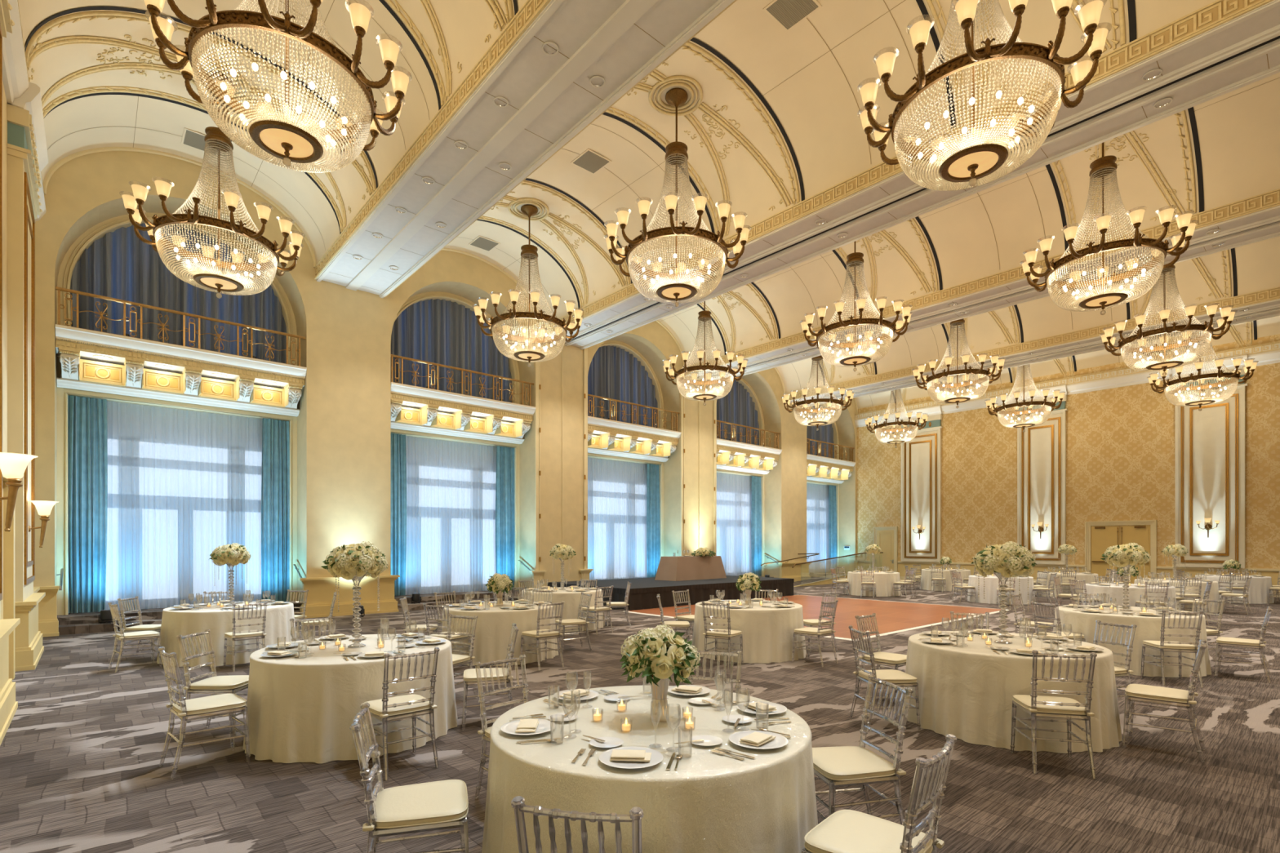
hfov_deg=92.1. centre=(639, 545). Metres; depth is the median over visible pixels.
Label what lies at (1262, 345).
trim
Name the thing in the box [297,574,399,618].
column base
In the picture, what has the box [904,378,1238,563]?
trim
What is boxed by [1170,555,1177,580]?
vase
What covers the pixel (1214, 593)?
banquet table
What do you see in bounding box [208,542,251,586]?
bouquet
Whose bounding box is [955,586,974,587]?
cushion
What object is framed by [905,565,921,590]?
chair
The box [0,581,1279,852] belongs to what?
floor
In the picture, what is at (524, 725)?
napkin
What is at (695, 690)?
napkin
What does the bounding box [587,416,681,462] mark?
balcony
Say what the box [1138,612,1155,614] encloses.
napkin
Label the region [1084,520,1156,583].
door
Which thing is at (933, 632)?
napkin
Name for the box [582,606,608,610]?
cushion
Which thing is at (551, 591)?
chair
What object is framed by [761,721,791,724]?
fork
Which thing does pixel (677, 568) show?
head table
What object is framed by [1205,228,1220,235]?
recessed light
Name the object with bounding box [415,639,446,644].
dinner plate
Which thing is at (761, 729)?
spoon
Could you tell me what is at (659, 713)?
vase
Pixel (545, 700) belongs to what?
knife
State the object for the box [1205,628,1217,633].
cushion
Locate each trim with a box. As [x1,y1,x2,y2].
[0,0,42,620]
[2,0,48,222]
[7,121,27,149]
[17,0,44,191]
[24,0,517,234]
[25,10,376,232]
[43,146,857,413]
[49,0,429,250]
[314,0,551,279]
[315,0,734,297]
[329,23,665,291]
[384,0,737,297]
[386,0,513,106]
[391,328,780,588]
[459,0,928,295]
[476,0,1136,309]
[478,180,630,307]
[538,384,715,561]
[541,0,1273,335]
[571,35,1279,340]
[577,53,1269,345]
[605,41,799,236]
[660,77,1279,339]
[684,188,1279,375]
[684,205,1279,380]
[697,106,1204,355]
[699,283,777,352]
[702,226,1220,373]
[711,221,1278,376]
[783,286,1279,399]
[790,298,1279,406]
[793,284,1111,388]
[817,248,1237,386]
[819,346,874,385]
[835,217,937,312]
[854,341,1279,419]
[854,342,1279,427]
[857,562,1279,591]
[893,320,1257,398]
[893,381,942,406]
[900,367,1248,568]
[901,374,1244,428]
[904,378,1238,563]
[925,0,1125,124]
[944,306,1019,356]
[1010,355,1073,385]
[1052,110,1195,248]
[1128,249,1231,318]
[1168,320,1252,356]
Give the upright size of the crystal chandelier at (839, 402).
3.800 m
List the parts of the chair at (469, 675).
leg, seat frame, leg, backrest, leg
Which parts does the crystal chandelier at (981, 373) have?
lamp shade, arm, arm, lamp shade, arm, lamp shade, arm, arm, lamp shade, lamp shade, rod, crown, lamp shade, lamp shade, arm, arm, lamp shade, arm, lamp shade, lamp shade, arm, arm, lamp shade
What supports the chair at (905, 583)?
on the floor
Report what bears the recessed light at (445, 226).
attached to the beam at (574, 22)
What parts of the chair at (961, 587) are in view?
backrest, seat frame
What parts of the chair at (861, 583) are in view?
leg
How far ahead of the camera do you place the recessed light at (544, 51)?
7.84 m
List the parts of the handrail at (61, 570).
rail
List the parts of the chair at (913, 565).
backrest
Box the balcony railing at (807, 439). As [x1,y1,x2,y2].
[806,438,854,462]
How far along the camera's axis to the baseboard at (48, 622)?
11.50 m
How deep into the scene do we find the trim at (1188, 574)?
24.62 m
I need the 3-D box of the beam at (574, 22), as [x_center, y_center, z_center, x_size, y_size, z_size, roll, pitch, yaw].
[-0.239,-6.750,7.410,1.571,0.900,20.600,0,0,-42]
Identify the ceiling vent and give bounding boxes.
[181,127,217,155]
[468,235,500,251]
[570,148,611,174]
[762,0,822,31]
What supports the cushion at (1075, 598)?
on the chair at (1083, 599)
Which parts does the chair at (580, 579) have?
backrest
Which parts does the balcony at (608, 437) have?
coffer panel, coffer panel, ledge moulding, cornice, coffer panel, coffer panel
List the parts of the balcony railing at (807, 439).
scroll panel, handrail, post, post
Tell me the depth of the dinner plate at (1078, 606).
9.27 m
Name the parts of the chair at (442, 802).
leg, backrest, leg, seat frame, leg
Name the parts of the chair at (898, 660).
leg, backrest, leg, seat frame, leg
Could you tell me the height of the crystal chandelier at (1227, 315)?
3.800 m
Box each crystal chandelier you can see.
[119,71,305,298]
[143,0,412,173]
[472,204,583,367]
[604,88,751,306]
[662,301,748,405]
[781,355,854,430]
[799,240,912,371]
[857,0,1111,191]
[863,389,928,448]
[911,318,1005,408]
[984,364,1065,432]
[1019,142,1198,315]
[1099,264,1237,375]
[1146,330,1258,411]
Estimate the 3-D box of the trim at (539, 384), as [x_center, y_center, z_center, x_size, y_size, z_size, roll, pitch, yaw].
[-0.065,-2.170,21.257,7.956,5.340,0.048,0,0,-42]
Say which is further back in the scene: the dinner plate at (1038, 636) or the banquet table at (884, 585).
the banquet table at (884, 585)
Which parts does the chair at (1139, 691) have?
leg, leg, seat frame, leg, leg, backrest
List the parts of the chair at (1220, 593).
backrest, leg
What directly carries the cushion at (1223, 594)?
on the chair at (1244, 595)
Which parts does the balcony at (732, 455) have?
coffer panel, coffer panel, ledge moulding, cornice, coffer panel, coffer panel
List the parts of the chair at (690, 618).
leg, backrest, seat frame, leg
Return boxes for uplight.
[97,609,114,623]
[352,605,364,617]
[411,593,420,604]
[506,588,514,597]
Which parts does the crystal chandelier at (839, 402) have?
lamp shade, arm, arm, lamp shade, lamp shade, arm, arm, crown, rod, lamp shade, arm, lamp shade, arm, lamp shade, arm, arm, lamp shade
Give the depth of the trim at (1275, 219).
15.37 m
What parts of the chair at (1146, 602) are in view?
leg, seat frame, backrest, leg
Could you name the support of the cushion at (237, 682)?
on the chair at (236, 683)
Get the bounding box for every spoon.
[520,738,556,743]
[542,700,559,706]
[675,754,682,769]
[730,701,751,703]
[758,728,790,736]
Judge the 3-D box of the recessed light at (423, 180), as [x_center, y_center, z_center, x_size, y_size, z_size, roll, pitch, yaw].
[-3.653,-6.326,10.652,0.210,0.092,0.210,0,0,-42]
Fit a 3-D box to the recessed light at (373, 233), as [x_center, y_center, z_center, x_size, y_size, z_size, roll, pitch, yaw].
[-5.330,-6.326,12.541,0.210,0.092,0.210,0,0,-42]
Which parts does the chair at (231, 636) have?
leg, leg, seat frame, backrest, leg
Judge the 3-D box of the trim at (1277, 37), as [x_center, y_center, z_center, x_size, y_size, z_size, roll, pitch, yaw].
[4.514,-6.292,11.428,0.100,0.014,20.300,0,0,-42]
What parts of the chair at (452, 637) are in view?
leg, backrest, leg, seat frame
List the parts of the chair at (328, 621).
leg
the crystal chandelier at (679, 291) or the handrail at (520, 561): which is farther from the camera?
the handrail at (520, 561)
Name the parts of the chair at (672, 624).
backrest, leg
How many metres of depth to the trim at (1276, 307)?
20.02 m
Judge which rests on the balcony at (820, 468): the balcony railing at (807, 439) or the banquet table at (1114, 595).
the balcony railing at (807, 439)
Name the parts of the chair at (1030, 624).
leg, backrest, leg, seat frame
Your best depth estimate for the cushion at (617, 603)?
12.87 m
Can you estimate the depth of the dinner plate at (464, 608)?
8.93 m
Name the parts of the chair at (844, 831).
seat frame, leg, backrest, leg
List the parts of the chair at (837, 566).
backrest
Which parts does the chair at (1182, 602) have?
seat frame, leg, backrest, leg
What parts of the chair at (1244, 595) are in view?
seat frame, leg, backrest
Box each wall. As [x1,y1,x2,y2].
[2,81,7,452]
[33,151,857,586]
[857,333,1279,573]
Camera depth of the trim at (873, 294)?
16.12 m
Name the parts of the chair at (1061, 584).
backrest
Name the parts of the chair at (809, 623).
seat frame, leg, backrest, leg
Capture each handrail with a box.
[56,568,63,590]
[293,564,302,577]
[518,560,531,570]
[760,553,819,566]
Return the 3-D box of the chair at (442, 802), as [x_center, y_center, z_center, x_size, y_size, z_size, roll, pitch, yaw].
[-1.088,1.242,2.957,0.523,0.920,0.442,0,0,-18]
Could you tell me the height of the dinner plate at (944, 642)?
0.017 m
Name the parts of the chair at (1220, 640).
leg, seat frame, leg, leg, backrest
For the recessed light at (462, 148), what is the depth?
9.73 m
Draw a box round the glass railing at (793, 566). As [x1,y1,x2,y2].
[791,551,883,568]
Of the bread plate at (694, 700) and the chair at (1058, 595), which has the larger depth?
the chair at (1058, 595)
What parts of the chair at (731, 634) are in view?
leg, backrest, leg, seat frame, leg, leg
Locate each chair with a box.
[107,602,161,672]
[117,595,160,660]
[157,646,250,779]
[176,629,248,740]
[203,591,232,603]
[222,601,267,671]
[286,589,308,638]
[290,616,332,641]
[301,591,337,639]
[349,702,468,852]
[360,647,439,781]
[399,596,438,635]
[422,603,471,667]
[434,591,456,632]
[445,613,478,697]
[462,623,519,730]
[473,654,528,799]
[510,586,528,599]
[511,795,643,852]
[517,579,533,599]
[520,601,564,667]
[531,589,553,604]
[555,592,591,653]
[580,578,597,587]
[580,585,613,634]
[605,582,631,626]
[656,594,690,642]
[671,589,694,638]
[687,650,742,693]
[701,601,743,670]
[755,589,777,600]
[791,600,838,666]
[801,733,956,852]
[803,592,837,651]
[812,673,913,825]
[830,568,848,595]
[836,566,847,591]
[848,625,920,731]
[854,613,906,706]
[860,568,875,597]
[893,568,914,596]
[900,568,916,595]
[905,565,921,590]
[912,564,921,585]
[930,566,946,592]
[949,569,968,599]
[950,611,989,631]
[951,572,976,603]
[962,567,978,591]
[996,577,1015,604]
[1009,593,1053,634]
[1010,649,1097,778]
[1022,574,1041,595]
[1030,600,1085,642]
[1031,573,1057,606]
[1033,570,1048,602]
[1053,576,1081,608]
[1058,569,1076,598]
[1068,578,1102,604]
[1075,592,1106,605]
[1093,575,1113,583]
[1093,619,1137,717]
[1098,568,1115,583]
[1107,572,1118,582]
[1109,570,1118,583]
[1122,639,1207,762]
[1135,582,1168,607]
[1140,609,1204,688]
[1151,572,1168,578]
[1168,577,1187,611]
[1173,568,1183,579]
[1174,570,1186,578]
[1175,577,1202,612]
[1178,581,1213,624]
[1191,597,1225,663]
[1214,606,1272,683]
[1217,574,1235,609]
[1220,577,1251,614]
[1225,572,1249,604]
[1267,586,1279,604]
[1271,570,1279,601]
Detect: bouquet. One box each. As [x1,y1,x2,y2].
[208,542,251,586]
[321,541,388,610]
[485,573,513,594]
[549,543,576,573]
[619,624,700,687]
[690,546,715,556]
[734,572,761,591]
[864,544,880,563]
[939,556,951,564]
[970,541,1036,609]
[1057,544,1076,563]
[1100,542,1151,588]
[1116,565,1138,577]
[1161,543,1188,567]
[1222,559,1241,569]
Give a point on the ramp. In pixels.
(827, 580)
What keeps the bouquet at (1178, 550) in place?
in the vase at (1175, 564)
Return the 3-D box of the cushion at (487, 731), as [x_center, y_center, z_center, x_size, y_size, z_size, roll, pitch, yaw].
[-0.768,1.236,4.103,0.424,0.046,0.434,0,0,42]
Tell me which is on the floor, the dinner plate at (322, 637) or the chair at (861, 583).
the chair at (861, 583)
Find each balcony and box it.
[55,324,306,417]
[391,382,535,444]
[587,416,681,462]
[716,438,782,474]
[806,453,856,484]
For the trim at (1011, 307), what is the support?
attached to the ceiling at (1258, 264)
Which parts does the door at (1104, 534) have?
panel, latch rod, panel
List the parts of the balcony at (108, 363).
coffer panel, coffer panel, ledge moulding, cornice, coffer panel, coffer panel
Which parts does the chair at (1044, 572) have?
backrest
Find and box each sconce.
[0,452,38,531]
[28,500,58,547]
[911,524,925,539]
[1031,522,1048,538]
[1195,518,1219,537]
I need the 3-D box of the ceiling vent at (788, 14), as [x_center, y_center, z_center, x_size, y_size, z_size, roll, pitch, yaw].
[2.288,-8.077,9.279,0.620,0.020,0.620,0,0,-42]
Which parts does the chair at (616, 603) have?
leg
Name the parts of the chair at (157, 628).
leg, backrest, leg, seat frame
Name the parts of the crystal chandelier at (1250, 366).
lamp shade, arm, lamp shade, arm, lamp shade, arm, lamp shade, arm, arm, lamp shade, rod, arm, lamp shade, arm, arm, lamp shade, arm, arm, arm, lamp shade, lamp shade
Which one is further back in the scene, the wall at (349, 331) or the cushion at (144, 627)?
the wall at (349, 331)
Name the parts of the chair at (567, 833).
leg, leg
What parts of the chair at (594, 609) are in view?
seat frame, leg, backrest, leg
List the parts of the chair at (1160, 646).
leg, leg, seat frame, leg, backrest, leg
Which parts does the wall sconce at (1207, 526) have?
lamp shade, plate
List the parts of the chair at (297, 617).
backrest, seat frame, leg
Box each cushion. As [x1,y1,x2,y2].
[116,631,159,638]
[125,624,160,630]
[173,693,245,714]
[189,675,248,688]
[224,630,263,638]
[294,614,303,618]
[301,618,330,624]
[363,694,431,715]
[371,779,467,826]
[405,624,437,631]
[429,631,468,639]
[452,653,470,663]
[463,667,510,680]
[484,727,491,737]
[521,629,559,637]
[555,618,586,625]
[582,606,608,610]
[606,601,626,605]
[662,621,689,626]
[676,614,694,620]
[706,629,741,636]
[794,626,831,634]
[803,618,831,625]
[804,809,932,852]
[812,746,894,779]
[858,669,916,682]
[861,582,875,583]
[863,652,906,662]
[894,582,911,583]
[932,577,945,579]
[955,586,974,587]
[996,587,1014,590]
[1013,694,1088,714]
[1017,621,1053,626]
[1032,587,1053,590]
[1037,631,1084,638]
[1057,594,1080,596]
[1073,597,1099,600]
[1114,666,1126,673]
[1125,684,1192,702]
[1135,600,1164,604]
[1143,640,1195,649]
[1175,593,1199,596]
[1179,600,1207,604]
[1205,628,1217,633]
[1216,636,1262,646]
[1222,593,1247,596]
[1226,586,1247,589]
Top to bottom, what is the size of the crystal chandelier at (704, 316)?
3.800 m
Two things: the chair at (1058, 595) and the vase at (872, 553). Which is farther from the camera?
the vase at (872, 553)
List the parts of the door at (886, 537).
panel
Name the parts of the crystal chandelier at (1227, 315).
lamp shade, lamp shade, arm, lamp shade, arm, arm, lamp shade, arm, lamp shade, arm, lamp shade, rod, lamp shade, lamp shade, arm, crown, arm, lamp shade, lamp shade, arm, lamp shade, arm, arm, lamp shade, arm, lamp shade, lamp shade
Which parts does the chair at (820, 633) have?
leg, seat frame, leg, backrest, leg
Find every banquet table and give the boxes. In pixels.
[156,601,296,666]
[242,634,457,764]
[441,600,558,666]
[481,685,817,852]
[521,586,604,631]
[692,600,806,663]
[845,571,902,596]
[901,631,1122,753]
[920,568,970,591]
[967,575,1035,604]
[1035,572,1098,598]
[1053,604,1211,677]
[1083,582,1177,608]
[1133,578,1221,613]
[1195,574,1274,604]
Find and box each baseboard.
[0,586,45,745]
[37,560,858,637]
[57,572,839,635]
[858,560,1279,597]
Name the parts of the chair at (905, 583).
seat frame, backrest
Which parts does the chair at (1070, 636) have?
leg, backrest, leg, seat frame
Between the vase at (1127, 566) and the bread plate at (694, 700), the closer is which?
the bread plate at (694, 700)
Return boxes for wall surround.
[57,213,839,615]
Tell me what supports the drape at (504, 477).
hanging from the wall surround
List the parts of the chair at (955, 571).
leg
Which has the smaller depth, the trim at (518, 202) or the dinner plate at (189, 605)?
the dinner plate at (189, 605)
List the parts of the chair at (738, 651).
leg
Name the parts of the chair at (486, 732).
leg, seat frame, backrest, leg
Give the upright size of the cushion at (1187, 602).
0.046 m
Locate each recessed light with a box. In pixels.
[93,355,112,359]
[155,364,173,368]
[210,373,226,377]
[262,381,276,384]
[352,254,362,259]
[372,232,382,238]
[389,266,399,270]
[395,207,406,213]
[405,403,417,405]
[422,177,434,184]
[435,222,446,228]
[440,408,452,411]
[453,140,467,150]
[493,96,508,107]
[498,162,511,170]
[503,417,513,420]
[542,41,558,55]
[589,75,604,88]
[739,273,749,278]
[814,218,826,225]
[836,232,847,238]
[1142,68,1162,81]
[1153,97,1172,108]
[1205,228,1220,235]
[1211,241,1225,247]
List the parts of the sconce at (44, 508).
lamp shade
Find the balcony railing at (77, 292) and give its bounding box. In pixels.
[55,286,305,367]
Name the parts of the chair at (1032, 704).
leg, leg, seat frame, backrest, leg, leg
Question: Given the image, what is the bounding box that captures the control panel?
[844,546,849,550]
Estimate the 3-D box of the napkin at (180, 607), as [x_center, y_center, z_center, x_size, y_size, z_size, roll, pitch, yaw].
[-6.644,0.904,8.954,0.170,0.022,0.096,0,0,15]
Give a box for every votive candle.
[338,644,344,650]
[377,641,383,647]
[593,710,601,720]
[617,700,625,710]
[622,719,630,730]
[683,708,691,719]
[684,717,693,728]
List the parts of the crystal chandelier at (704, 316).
lamp shade, arm, arm, lamp shade, lamp shade, arm, arm, lamp shade, lamp shade, lamp shade, arm, rod, crown, lamp shade, arm, lamp shade, lamp shade, arm, lamp shade, arm, arm, arm, lamp shade, lamp shade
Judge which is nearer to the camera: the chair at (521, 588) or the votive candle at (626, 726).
the votive candle at (626, 726)
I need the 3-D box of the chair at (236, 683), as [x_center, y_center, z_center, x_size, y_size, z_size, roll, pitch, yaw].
[-3.792,1.242,5.578,0.523,0.920,0.442,0,0,-3]
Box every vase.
[225,562,237,606]
[347,573,367,648]
[496,590,502,605]
[559,558,565,590]
[649,674,669,722]
[744,589,751,604]
[871,552,874,572]
[993,572,1012,644]
[1063,552,1069,573]
[1119,564,1132,611]
[1124,575,1131,585]
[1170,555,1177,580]
[1229,568,1234,575]
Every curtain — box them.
[70,222,286,363]
[105,400,262,610]
[391,298,511,402]
[405,435,496,595]
[587,345,657,427]
[587,457,647,580]
[716,380,759,445]
[716,472,751,576]
[806,404,834,458]
[806,483,829,573]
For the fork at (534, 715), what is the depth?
3.35 m
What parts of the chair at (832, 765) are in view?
leg, seat frame, leg, backrest, leg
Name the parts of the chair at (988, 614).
leg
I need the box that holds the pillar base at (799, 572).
[777,561,812,582]
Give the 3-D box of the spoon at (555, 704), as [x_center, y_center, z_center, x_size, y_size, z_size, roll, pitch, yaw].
[-0.522,0.926,3.616,0.030,0.012,0.168,0,0,-40]
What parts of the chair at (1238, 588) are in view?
backrest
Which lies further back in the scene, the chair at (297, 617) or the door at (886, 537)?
the door at (886, 537)
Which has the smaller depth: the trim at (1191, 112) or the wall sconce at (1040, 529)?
the trim at (1191, 112)
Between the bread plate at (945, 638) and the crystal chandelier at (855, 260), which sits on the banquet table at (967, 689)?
the bread plate at (945, 638)
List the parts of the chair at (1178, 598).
backrest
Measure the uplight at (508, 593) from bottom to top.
0.259 m
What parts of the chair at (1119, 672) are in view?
leg, backrest, seat frame, leg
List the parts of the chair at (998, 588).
backrest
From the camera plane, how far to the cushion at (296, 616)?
10.64 m
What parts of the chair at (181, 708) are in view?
leg, backrest, leg, seat frame, leg, leg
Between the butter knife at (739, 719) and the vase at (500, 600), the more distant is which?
the vase at (500, 600)
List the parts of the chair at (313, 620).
leg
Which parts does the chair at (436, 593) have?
leg, backrest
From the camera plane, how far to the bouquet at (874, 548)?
21.05 m
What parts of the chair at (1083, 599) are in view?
backrest, seat frame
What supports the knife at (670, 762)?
on the banquet table at (713, 802)
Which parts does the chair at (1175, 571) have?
backrest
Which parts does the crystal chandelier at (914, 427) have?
lamp shade, lamp shade, lamp shade, rod, lamp shade, arm, lamp shade, lamp shade, arm, lamp shade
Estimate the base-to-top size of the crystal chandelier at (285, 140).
3.800 m
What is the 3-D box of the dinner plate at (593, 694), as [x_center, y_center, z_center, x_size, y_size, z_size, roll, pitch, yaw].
[-0.389,0.920,3.772,0.276,0.017,0.276,0,0,42]
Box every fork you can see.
[509,715,546,721]
[512,713,543,719]
[571,748,586,763]
[582,748,596,765]
[594,690,613,694]
[599,689,618,693]
[710,693,719,699]
[710,749,744,760]
[714,747,755,759]
[715,693,727,699]
[753,718,789,720]
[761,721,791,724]
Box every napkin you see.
[175,606,189,608]
[257,599,271,601]
[266,650,292,655]
[275,641,291,647]
[324,634,346,638]
[364,651,386,656]
[400,632,417,636]
[422,638,440,643]
[464,606,475,608]
[514,605,527,608]
[515,719,538,732]
[559,688,590,698]
[609,749,651,761]
[671,685,702,693]
[728,604,738,607]
[739,731,775,746]
[743,702,776,712]
[928,630,942,634]
[930,637,942,642]
[973,628,992,632]
[1016,648,1040,653]
[1040,635,1063,639]
[1075,645,1096,650]
[1084,608,1100,611]
[1099,603,1115,605]
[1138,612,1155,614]
[1156,606,1173,608]
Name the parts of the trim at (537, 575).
post, narrow panel, post, scroll panel, post, narrow panel, post, scroll panel, post, balcony railing, handrail, rail, narrow panel, post, scroll panel, post, narrow panel, post, scroll panel, post, narrow panel, narrow panel, post, scroll panel, narrow panel, post, scroll panel, post, balcony railing, handrail, narrow panel, post, scroll panel, post, narrow panel, post, scroll panel, post, post, scroll panel, post, narrow panel, post, scroll panel, balcony railing, narrow panel, handrail, scroll panel, post, narrow panel, scroll panel, post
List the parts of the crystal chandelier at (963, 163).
lamp shade, lamp shade, arm, arm, lamp shade, lamp shade, arm, arm, arm, lamp shade, arm, lamp shade, bulb, lamp shade, bulb, bulb, lamp shade, bulb, rod, arm, lamp shade, bulb, bulb, arm, bulb, bulb, lamp shade, arm, bulb, lamp shade, bulb, bulb, bulb, arm, lamp shade, arm, lamp shade, arm, arm, lamp shade, arm, lamp shade, lamp shade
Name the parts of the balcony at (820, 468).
coffer panel, coffer panel, ledge moulding, coffer panel, cornice, coffer panel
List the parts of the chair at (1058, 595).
backrest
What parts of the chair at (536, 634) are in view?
leg, leg, seat frame, leg, backrest, leg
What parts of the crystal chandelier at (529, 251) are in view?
lamp shade, lamp shade, lamp shade, arm, arm, arm, arm, lamp shade, arm, lamp shade, arm, arm, lamp shade, lamp shade, rod, crown, lamp shade, arm, lamp shade, arm, arm, lamp shade, lamp shade, arm, arm, lamp shade, lamp shade, arm, arm, lamp shade, lamp shade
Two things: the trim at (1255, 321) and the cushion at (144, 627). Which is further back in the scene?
the trim at (1255, 321)
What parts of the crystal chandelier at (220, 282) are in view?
lamp shade, lamp shade, lamp shade, arm, arm, arm, lamp shade, arm, lamp shade, arm, lamp shade, arm, arm, lamp shade, crown, rod, lamp shade, arm, lamp shade, arm, arm, lamp shade, lamp shade, arm, arm, lamp shade, lamp shade, arm, arm, lamp shade, lamp shade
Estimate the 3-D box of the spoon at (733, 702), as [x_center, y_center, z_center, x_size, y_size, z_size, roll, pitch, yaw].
[0.615,0.926,3.652,0.168,0.012,0.030,0,0,-11]
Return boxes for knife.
[516,737,563,743]
[543,698,567,706]
[563,709,574,716]
[582,734,604,742]
[617,696,638,697]
[666,752,675,770]
[675,739,704,744]
[701,699,719,706]
[734,718,740,726]
[751,728,791,738]
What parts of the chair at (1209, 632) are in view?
backrest, seat frame, leg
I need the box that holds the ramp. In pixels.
[793,570,881,586]
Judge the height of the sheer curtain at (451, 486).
4.430 m
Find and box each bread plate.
[288,648,309,651]
[305,641,324,644]
[342,652,362,655]
[396,638,413,641]
[397,644,415,647]
[547,712,577,721]
[589,737,623,747]
[604,694,630,701]
[688,697,715,704]
[688,735,722,746]
[722,715,752,723]
[941,637,958,640]
[953,633,970,635]
[990,646,1010,649]
[1042,640,1062,643]
[1044,647,1065,650]
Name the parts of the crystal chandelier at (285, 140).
lamp shade, lamp shade, arm, arm, lamp shade, arm, arm, arm, bulb, lamp shade, arm, bulb, bulb, bulb, bulb, bulb, lamp shade, bulb, arm, bulb, rod, bulb, arm, lamp shade, bulb, bulb, bulb, bulb, arm, bulb, lamp shade, bulb, arm, lamp shade, arm, arm, lamp shade, arm, arm, lamp shade, lamp shade, lamp shade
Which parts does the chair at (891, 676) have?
leg, backrest, leg, seat frame, leg, leg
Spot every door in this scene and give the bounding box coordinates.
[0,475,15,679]
[873,526,897,572]
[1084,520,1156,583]
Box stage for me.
[546,575,794,610]
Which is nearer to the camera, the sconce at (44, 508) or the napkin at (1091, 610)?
the napkin at (1091, 610)
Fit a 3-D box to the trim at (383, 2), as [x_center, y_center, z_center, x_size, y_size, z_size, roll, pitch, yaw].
[-4.013,-7.319,6.975,4.627,1.538,12.325,0,0,-42]
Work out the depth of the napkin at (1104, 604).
9.36 m
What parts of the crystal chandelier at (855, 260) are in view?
lamp shade, lamp shade, lamp shade, arm, arm, arm, lamp shade, arm, lamp shade, lamp shade, arm, lamp shade, crown, rod, arm, lamp shade, lamp shade, arm, lamp shade, lamp shade, arm, arm, lamp shade, lamp shade, arm, arm, lamp shade, lamp shade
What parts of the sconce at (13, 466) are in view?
lamp shade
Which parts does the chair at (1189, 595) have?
seat frame, backrest, leg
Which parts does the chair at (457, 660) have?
leg, backrest, seat frame, leg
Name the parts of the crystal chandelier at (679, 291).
lamp shade, lamp shade, arm, arm, lamp shade, lamp shade, arm, arm, lamp shade, arm, lamp shade, lamp shade, lamp shade, arm, rod, crown, lamp shade, arm, lamp shade, lamp shade, arm, lamp shade, arm, arm, arm, lamp shade, lamp shade, lamp shade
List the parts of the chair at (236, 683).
leg, backrest, leg, seat frame, leg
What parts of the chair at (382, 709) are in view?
leg, leg, seat frame, backrest, leg, leg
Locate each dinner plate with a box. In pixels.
[169,607,193,609]
[173,604,195,606]
[260,651,297,657]
[266,642,300,648]
[271,601,288,604]
[319,635,350,639]
[358,651,393,657]
[395,633,424,637]
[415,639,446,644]
[460,607,479,609]
[500,719,555,735]
[553,688,599,700]
[599,746,662,768]
[667,684,710,695]
[728,730,788,749]
[737,701,786,714]
[774,604,792,607]
[921,631,951,635]
[921,638,953,644]
[968,629,998,634]
[1008,648,1045,655]
[1035,635,1068,639]
[1062,604,1084,607]
[1066,645,1103,651]
[1079,609,1102,612]
[1135,613,1162,616]
[1152,607,1177,610]
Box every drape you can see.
[67,395,107,613]
[261,417,289,601]
[391,433,406,595]
[495,445,515,590]
[646,463,660,577]
[751,475,761,576]
[828,484,836,572]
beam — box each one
[322,0,718,295]
[553,4,1279,347]
[688,208,1279,380]
[790,301,1279,405]
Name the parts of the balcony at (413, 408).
coffer panel, coffer panel, ledge moulding, cornice, coffer panel, coffer panel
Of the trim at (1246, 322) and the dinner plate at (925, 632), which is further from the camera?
the trim at (1246, 322)
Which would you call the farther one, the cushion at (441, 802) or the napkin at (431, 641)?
the napkin at (431, 641)
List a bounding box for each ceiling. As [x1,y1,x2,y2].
[17,0,526,263]
[444,0,1216,326]
[657,71,1279,366]
[776,235,1279,394]
[854,315,1279,408]
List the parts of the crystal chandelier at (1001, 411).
lamp shade, arm, lamp shade, arm, lamp shade, lamp shade, arm, rod, arm, lamp shade, arm, lamp shade, arm, lamp shade, arm, lamp shade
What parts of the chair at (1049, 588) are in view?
seat frame, leg, backrest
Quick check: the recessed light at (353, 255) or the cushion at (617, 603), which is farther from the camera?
the recessed light at (353, 255)
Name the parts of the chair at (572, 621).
leg, seat frame, leg, backrest, leg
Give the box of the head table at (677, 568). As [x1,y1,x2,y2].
[654,555,726,581]
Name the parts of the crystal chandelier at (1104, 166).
lamp shade, lamp shade, arm, lamp shade, arm, arm, lamp shade, arm, lamp shade, arm, lamp shade, lamp shade, arm, arm, lamp shade, rod, crown, lamp shade, arm, arm, lamp shade, arm, lamp shade, arm, lamp shade, lamp shade, arm, arm, lamp shade, arm, lamp shade, lamp shade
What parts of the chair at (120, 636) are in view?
leg, backrest, leg, seat frame, leg, leg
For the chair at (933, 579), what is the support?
on the floor
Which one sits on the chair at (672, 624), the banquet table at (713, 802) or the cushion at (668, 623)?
the cushion at (668, 623)
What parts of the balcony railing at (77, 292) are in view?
post, narrow panel, post, scroll panel, post, narrow panel, post, scroll panel, handrail, rail, post, narrow panel, post, scroll panel, post, narrow panel, post, scroll panel, post, narrow panel, post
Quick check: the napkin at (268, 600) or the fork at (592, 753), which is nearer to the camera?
the fork at (592, 753)
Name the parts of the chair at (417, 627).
leg, backrest, leg, seat frame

